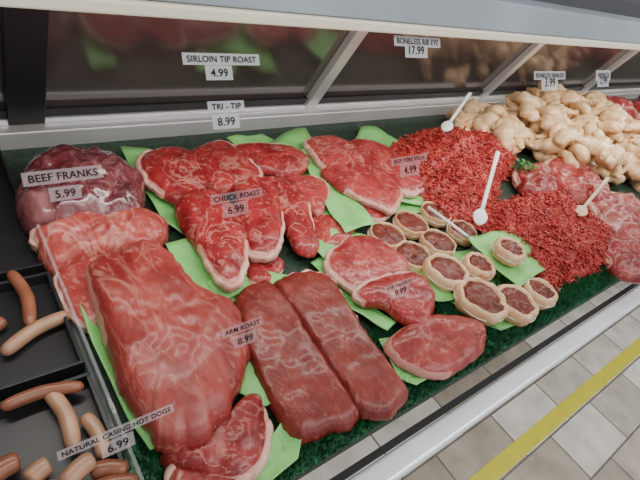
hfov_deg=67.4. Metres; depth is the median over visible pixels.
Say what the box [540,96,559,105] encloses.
chicken leg
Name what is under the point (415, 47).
price tag
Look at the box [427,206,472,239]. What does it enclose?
stick
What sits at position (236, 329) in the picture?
price tag
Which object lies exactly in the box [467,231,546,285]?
paper sheet
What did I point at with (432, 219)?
beef
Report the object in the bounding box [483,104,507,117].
chicken leg
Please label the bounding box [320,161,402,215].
steak
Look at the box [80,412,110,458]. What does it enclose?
hot dog
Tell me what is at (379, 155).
steak
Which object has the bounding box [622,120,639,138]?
chicken leg
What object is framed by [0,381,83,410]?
hot dog
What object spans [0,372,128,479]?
tray
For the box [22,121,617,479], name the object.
artificial turf
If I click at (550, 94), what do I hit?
chicken leg
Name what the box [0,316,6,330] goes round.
hot dog
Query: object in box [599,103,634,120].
chicken leg
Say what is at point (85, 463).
hot dog
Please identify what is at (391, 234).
beef
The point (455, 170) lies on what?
pile
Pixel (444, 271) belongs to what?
beef
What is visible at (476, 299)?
beef
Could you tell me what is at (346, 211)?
paper sheet
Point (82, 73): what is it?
display case
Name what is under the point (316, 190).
steak
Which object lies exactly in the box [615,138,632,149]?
chicken leg
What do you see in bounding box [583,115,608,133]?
chicken leg
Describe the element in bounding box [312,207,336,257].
paper sheet
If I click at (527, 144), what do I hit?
chicken leg
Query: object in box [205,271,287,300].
paper sheet
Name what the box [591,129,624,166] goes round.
chicken leg
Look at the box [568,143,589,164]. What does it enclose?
chicken leg
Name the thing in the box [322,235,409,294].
steak
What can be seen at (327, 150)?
steak
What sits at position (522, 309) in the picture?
beef
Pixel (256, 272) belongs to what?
steak
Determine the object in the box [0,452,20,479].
hot dog
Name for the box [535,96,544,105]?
chicken leg
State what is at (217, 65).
price tag
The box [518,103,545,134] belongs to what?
chicken leg
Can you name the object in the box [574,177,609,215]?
serving spoon
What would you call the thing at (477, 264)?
beef
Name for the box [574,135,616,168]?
chicken leg
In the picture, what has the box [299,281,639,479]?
floor
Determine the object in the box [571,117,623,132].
chicken leg
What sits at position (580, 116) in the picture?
chicken leg
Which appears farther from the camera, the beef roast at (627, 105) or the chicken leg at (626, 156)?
the beef roast at (627, 105)
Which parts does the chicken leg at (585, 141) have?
chicken leg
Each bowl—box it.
[441,121,452,131]
[473,208,487,224]
[574,205,587,215]
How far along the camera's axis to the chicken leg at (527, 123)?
2.11 m
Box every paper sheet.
[80,305,154,449]
[120,146,182,233]
[165,238,247,297]
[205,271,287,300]
[225,134,273,143]
[240,361,270,406]
[254,423,300,479]
[263,128,339,236]
[301,147,375,232]
[311,256,395,330]
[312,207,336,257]
[355,126,424,205]
[379,337,426,384]
[395,202,420,213]
[409,270,453,301]
[450,250,560,330]
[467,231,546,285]
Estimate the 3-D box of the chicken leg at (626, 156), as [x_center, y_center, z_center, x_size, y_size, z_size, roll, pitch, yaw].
[1.281,-0.384,2.080,0.098,0.061,0.148,19,38,0]
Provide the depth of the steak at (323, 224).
1.23 m
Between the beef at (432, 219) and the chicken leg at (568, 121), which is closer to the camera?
the beef at (432, 219)
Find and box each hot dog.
[0,310,70,355]
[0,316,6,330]
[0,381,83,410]
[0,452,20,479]
[6,270,36,325]
[22,457,52,479]
[44,392,80,450]
[59,452,95,479]
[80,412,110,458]
[90,459,128,479]
[97,473,137,479]
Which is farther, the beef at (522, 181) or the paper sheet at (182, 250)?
the beef at (522, 181)
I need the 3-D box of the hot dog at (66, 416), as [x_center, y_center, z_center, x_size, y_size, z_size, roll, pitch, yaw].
[-0.379,0.260,0.710,0.030,0.023,0.116,-19,52,-39]
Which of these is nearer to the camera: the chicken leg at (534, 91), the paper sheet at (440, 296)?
the paper sheet at (440, 296)
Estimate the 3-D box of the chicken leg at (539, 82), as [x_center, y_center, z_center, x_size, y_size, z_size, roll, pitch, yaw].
[1.197,-0.766,2.458,0.194,0.087,0.168,-11,47,-33]
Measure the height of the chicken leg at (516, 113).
0.069 m
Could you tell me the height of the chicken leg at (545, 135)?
0.110 m
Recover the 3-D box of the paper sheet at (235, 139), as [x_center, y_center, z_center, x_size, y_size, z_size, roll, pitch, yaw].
[-0.174,-0.298,1.487,0.206,0.017,0.118,-20,53,-40]
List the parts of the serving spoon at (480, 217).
handle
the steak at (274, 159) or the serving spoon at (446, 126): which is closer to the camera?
the steak at (274, 159)
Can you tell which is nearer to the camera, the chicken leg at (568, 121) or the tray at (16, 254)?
the tray at (16, 254)
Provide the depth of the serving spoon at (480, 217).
1.37 m
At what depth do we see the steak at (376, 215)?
1.33 m
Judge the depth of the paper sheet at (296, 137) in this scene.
1.54 m
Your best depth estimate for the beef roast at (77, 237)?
0.95 m
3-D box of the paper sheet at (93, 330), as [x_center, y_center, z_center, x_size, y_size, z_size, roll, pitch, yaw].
[-0.327,0.174,0.826,0.114,0.017,0.402,-15,49,-36]
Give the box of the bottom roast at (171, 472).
[164,464,234,479]
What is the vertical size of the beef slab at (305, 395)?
0.037 m
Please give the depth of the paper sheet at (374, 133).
1.73 m
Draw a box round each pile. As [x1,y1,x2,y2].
[391,111,517,228]
[472,191,616,291]
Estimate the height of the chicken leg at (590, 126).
0.064 m
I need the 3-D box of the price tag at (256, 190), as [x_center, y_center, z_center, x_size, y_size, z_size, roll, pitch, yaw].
[-0.107,-0.048,0.631,0.078,0.027,0.018,-15,49,-36]
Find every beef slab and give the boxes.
[234,280,358,445]
[273,269,407,420]
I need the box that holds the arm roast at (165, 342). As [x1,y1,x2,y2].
[85,239,249,454]
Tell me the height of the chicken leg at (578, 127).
0.075 m
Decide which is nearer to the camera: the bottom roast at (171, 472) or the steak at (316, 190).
the bottom roast at (171, 472)
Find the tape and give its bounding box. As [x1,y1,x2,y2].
[468,337,639,479]
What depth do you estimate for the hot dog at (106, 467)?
0.66 m
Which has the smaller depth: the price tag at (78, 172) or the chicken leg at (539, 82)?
the price tag at (78, 172)
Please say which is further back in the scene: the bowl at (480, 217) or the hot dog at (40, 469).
the bowl at (480, 217)
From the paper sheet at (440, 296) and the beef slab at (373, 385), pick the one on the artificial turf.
the beef slab at (373, 385)
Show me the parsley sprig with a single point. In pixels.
(527, 163)
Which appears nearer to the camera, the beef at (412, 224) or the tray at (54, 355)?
the tray at (54, 355)
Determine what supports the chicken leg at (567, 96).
on the chicken leg
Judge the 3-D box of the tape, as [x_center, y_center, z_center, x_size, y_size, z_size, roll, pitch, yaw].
[1.905,0.552,2.762,10.000,0.001,0.062,-15,49,-36]
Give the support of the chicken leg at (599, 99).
on the chicken leg
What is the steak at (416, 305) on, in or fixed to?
on the steak at (358, 259)
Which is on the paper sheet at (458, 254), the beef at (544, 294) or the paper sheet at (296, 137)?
the beef at (544, 294)
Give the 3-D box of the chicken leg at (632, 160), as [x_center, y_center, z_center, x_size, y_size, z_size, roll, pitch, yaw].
[1.323,-0.338,2.088,0.084,0.074,0.140,12,38,-9]
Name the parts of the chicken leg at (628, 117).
chicken leg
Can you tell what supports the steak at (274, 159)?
on the paper sheet at (296, 137)
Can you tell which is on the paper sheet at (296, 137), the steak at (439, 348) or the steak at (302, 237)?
the steak at (302, 237)
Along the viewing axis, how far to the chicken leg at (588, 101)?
2.44 m
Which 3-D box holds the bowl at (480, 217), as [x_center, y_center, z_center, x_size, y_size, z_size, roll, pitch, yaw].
[0.452,-0.066,1.355,0.046,0.028,0.044,-15,49,-36]
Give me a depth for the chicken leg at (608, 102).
2.65 m
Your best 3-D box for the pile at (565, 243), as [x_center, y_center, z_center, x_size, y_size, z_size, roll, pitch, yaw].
[0.745,-0.054,1.525,0.635,0.112,0.401,-15,49,-36]
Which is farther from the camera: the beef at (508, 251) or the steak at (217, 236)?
the beef at (508, 251)
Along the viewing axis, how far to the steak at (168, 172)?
1.17 m
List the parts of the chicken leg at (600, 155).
chicken leg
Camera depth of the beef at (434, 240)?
1.31 m
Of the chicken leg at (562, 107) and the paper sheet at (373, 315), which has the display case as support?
the paper sheet at (373, 315)
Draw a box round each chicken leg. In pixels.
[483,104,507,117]
[505,91,566,127]
[506,110,518,117]
[507,115,533,148]
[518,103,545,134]
[526,87,540,97]
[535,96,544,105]
[535,114,567,139]
[537,80,564,90]
[539,91,560,98]
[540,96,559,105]
[553,104,578,115]
[557,89,581,105]
[565,117,572,124]
[568,101,592,120]
[568,124,583,134]
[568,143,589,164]
[570,90,592,104]
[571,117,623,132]
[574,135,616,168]
[583,91,606,108]
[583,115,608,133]
[583,120,596,135]
[591,107,599,116]
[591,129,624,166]
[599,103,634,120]
[599,109,625,127]
[604,100,612,105]
[606,132,624,142]
[614,144,628,165]
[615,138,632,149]
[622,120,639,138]
[622,152,636,172]
[628,137,639,145]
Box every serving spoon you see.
[441,92,471,131]
[473,151,499,224]
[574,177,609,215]
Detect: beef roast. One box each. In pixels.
[28,207,168,276]
[51,255,99,333]
[605,96,634,117]
[632,101,639,119]
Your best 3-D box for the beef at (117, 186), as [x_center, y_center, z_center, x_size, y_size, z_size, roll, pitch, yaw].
[-0.526,-0.131,1.062,0.280,0.112,0.281,-15,49,-36]
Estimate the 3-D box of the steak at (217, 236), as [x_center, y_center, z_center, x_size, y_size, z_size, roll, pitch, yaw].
[-0.223,-0.022,1.072,0.155,0.043,0.328,-15,49,-36]
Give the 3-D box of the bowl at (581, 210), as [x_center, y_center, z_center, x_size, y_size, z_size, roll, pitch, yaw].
[0.857,-0.096,1.577,0.046,0.021,0.046,11,39,-11]
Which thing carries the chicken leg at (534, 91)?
on the chicken leg
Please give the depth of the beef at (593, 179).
1.81 m
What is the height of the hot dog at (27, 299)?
0.021 m
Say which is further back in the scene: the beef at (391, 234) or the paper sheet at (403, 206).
the paper sheet at (403, 206)
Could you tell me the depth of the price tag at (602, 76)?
1.23 m
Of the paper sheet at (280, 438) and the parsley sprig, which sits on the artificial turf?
the paper sheet at (280, 438)
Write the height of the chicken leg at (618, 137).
0.051 m
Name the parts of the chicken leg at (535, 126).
chicken leg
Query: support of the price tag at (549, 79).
attached to the display case
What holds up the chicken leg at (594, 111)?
on the chicken leg
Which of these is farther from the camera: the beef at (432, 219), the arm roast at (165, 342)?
the beef at (432, 219)
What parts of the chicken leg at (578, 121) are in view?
chicken leg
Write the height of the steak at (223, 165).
0.039 m
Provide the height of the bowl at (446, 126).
0.029 m
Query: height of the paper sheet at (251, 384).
0.017 m
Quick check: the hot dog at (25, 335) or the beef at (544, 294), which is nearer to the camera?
the hot dog at (25, 335)
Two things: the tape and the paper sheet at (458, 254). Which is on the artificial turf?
the paper sheet at (458, 254)
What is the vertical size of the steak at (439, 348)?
0.034 m
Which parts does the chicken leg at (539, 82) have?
chicken leg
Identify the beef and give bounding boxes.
[15,144,145,235]
[367,221,405,248]
[392,210,428,239]
[394,240,430,271]
[418,201,451,227]
[418,229,456,255]
[422,253,468,292]
[446,220,476,246]
[453,277,507,326]
[461,252,495,281]
[491,236,525,267]
[494,284,538,326]
[511,162,558,195]
[521,277,557,310]
[544,150,588,204]
[577,163,610,201]
[586,191,639,245]
[602,236,639,283]
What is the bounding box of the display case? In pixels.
[0,0,639,479]
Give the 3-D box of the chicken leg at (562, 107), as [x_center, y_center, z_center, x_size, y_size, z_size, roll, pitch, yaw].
[1.130,-0.605,2.235,0.129,0.052,0.085,3,40,-20]
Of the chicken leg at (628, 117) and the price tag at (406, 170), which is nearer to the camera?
the price tag at (406, 170)
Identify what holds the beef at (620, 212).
on the artificial turf
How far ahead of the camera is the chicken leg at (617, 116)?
2.29 m
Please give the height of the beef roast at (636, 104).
0.124 m
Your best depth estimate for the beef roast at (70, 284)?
0.86 m
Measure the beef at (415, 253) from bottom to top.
0.039 m
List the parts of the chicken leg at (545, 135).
chicken leg, chicken leg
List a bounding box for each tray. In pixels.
[0,149,46,281]
[0,271,84,400]
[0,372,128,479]
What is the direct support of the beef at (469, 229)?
on the display case
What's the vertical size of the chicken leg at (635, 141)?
0.079 m
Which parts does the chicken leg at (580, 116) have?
chicken leg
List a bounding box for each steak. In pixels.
[135,146,206,204]
[159,393,273,479]
[173,188,248,292]
[193,140,262,196]
[232,175,284,262]
[233,142,309,177]
[246,257,283,283]
[263,176,318,257]
[288,175,329,216]
[303,135,364,170]
[312,215,354,244]
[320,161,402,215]
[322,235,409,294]
[350,138,425,198]
[352,271,434,325]
[360,204,390,221]
[383,314,485,379]
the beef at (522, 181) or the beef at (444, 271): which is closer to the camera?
the beef at (444, 271)
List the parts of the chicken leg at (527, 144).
chicken leg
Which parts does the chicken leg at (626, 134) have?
chicken leg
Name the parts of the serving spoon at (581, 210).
handle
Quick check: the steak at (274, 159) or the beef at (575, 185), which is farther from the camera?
the beef at (575, 185)
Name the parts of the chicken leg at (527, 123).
chicken leg, chicken leg, chicken leg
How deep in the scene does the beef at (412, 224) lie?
1.34 m
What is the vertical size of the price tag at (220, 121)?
0.029 m
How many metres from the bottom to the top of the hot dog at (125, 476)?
0.023 m
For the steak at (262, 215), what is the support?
on the display case
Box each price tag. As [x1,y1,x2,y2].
[28,168,97,197]
[62,407,170,456]
[181,52,259,79]
[207,100,244,129]
[214,190,259,213]
[225,319,259,344]
[387,279,411,295]
[394,35,439,57]
[394,155,424,173]
[534,71,564,90]
[596,70,610,86]
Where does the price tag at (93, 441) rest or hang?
attached to the display case
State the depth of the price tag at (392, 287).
0.85 m
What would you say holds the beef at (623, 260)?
on the artificial turf
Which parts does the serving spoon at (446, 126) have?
handle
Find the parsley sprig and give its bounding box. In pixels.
[511,158,538,173]
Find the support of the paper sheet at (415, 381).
on the display case

